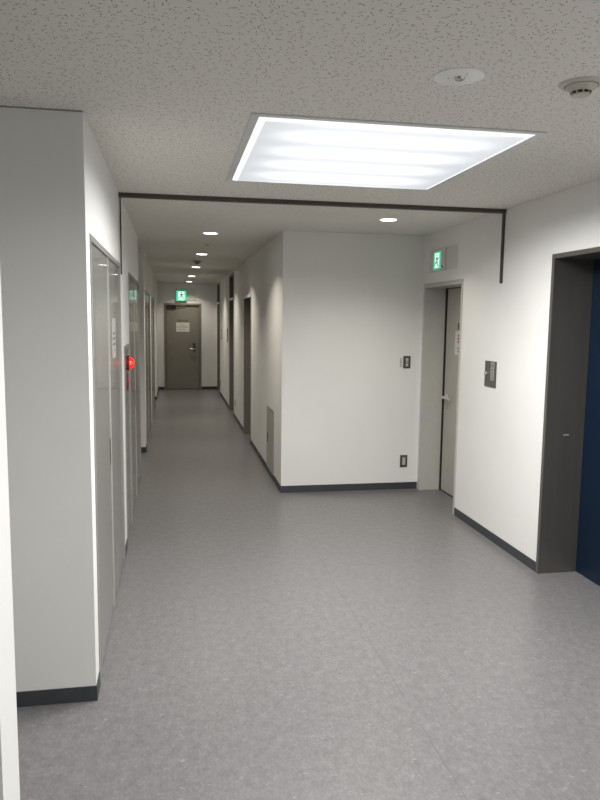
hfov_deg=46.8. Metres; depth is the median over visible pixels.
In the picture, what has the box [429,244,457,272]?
exit sign
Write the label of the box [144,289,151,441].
door
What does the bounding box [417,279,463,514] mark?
door
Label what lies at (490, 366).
panel
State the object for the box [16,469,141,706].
baseboard
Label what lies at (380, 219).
recessed light
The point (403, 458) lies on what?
wall outlet
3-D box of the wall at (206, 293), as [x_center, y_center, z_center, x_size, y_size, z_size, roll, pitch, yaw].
[-2.803,-1.502,16.332,2.467,2.500,0.200,-1,7,-10]
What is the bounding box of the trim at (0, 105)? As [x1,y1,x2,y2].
[0,105,82,111]
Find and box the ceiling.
[0,0,599,282]
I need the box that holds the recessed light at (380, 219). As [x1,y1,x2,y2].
[378,218,397,220]
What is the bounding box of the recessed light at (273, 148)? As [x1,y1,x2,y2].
[226,113,547,190]
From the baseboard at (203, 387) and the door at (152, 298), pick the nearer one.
the door at (152, 298)
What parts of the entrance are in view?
door panel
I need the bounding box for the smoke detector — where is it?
[558,76,599,98]
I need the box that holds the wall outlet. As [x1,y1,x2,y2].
[400,455,406,466]
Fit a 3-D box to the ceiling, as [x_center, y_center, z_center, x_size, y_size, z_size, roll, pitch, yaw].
[-1.121,-1.675,6.761,5.750,0.100,19.500,-1,7,-10]
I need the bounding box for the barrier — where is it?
[118,192,505,282]
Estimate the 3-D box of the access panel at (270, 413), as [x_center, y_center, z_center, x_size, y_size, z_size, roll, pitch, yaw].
[-0.297,0.422,7.455,0.056,0.683,0.515,-1,7,-10]
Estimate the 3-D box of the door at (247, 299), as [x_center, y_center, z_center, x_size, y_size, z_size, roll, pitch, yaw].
[-0.669,-0.453,9.712,0.182,2.000,0.924,-1,7,-10]
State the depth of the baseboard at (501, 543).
5.24 m
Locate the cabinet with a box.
[124,343,133,537]
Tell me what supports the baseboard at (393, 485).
attached to the wall at (335, 317)
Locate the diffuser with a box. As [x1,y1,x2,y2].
[381,219,395,220]
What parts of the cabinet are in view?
panel, door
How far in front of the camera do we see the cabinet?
5.30 m
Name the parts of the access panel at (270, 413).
hatch door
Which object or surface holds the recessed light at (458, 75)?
in the ceiling
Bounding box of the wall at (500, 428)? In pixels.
[417,193,555,561]
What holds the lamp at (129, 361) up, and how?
attached to the cabinet
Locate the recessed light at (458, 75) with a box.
[433,67,484,84]
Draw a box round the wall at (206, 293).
[157,282,216,386]
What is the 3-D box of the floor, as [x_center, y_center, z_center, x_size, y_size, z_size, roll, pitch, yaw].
[-1.153,0.907,7.061,5.750,0.100,19.500,-1,7,-10]
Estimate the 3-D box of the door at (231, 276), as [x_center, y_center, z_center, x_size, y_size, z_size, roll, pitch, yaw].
[-1.138,-0.990,12.284,0.172,2.460,0.920,-1,7,-10]
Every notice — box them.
[112,318,115,358]
[176,323,188,331]
[455,331,458,354]
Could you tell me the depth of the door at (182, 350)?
16.30 m
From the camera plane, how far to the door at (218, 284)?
16.18 m
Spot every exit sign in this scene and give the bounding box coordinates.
[175,289,195,300]
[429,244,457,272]
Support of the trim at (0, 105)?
attached to the wall at (58, 188)
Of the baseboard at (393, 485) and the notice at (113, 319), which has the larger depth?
the baseboard at (393, 485)
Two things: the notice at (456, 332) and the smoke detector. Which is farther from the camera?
the notice at (456, 332)
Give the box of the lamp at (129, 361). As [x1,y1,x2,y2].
[126,355,133,370]
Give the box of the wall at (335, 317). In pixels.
[217,231,424,485]
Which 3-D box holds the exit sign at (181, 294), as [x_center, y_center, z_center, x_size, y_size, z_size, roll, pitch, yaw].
[-2.655,-2.441,16.117,0.475,0.282,0.055,-1,7,-10]
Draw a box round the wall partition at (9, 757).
[0,274,19,799]
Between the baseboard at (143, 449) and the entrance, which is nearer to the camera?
the entrance
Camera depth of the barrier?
4.82 m
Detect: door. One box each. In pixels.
[89,233,124,676]
[128,272,141,516]
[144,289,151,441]
[151,296,154,420]
[164,303,201,389]
[217,283,219,389]
[229,272,233,416]
[243,294,250,438]
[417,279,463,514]
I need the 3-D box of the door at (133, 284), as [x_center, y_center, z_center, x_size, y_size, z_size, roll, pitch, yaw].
[-1.569,-0.101,6.426,0.095,2.040,1.658,-1,7,-10]
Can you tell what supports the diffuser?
attached to the recessed light at (380, 219)
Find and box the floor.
[17,389,599,799]
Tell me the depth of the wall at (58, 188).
2.90 m
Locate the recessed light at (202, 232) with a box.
[202,232,218,233]
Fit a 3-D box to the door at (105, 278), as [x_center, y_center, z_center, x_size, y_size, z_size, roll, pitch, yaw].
[-1.105,0.201,3.900,0.095,2.035,1.711,-1,7,-10]
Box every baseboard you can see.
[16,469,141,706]
[141,387,158,452]
[159,386,216,389]
[220,392,416,492]
[454,507,535,570]
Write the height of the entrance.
2.116 m
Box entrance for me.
[535,246,599,585]
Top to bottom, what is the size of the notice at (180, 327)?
0.210 m
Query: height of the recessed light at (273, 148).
0.012 m
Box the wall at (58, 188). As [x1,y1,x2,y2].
[0,107,157,691]
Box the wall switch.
[403,356,410,367]
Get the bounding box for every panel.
[266,405,273,474]
[484,360,496,387]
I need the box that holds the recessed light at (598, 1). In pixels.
[579,0,599,2]
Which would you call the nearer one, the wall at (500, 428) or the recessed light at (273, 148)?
the recessed light at (273, 148)
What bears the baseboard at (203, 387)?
attached to the wall at (206, 293)
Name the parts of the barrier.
rail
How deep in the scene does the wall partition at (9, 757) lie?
1.88 m
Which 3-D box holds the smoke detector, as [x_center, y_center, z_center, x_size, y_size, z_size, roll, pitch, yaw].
[0.969,-1.069,2.390,0.154,0.042,0.154,-1,7,-10]
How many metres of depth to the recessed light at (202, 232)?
6.67 m
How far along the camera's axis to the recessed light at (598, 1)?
1.76 m
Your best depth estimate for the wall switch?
6.82 m
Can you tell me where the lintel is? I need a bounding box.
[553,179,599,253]
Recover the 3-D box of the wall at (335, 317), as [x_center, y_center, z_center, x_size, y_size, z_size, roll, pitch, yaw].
[-0.239,-0.925,11.647,1.686,2.500,10.007,-1,7,-10]

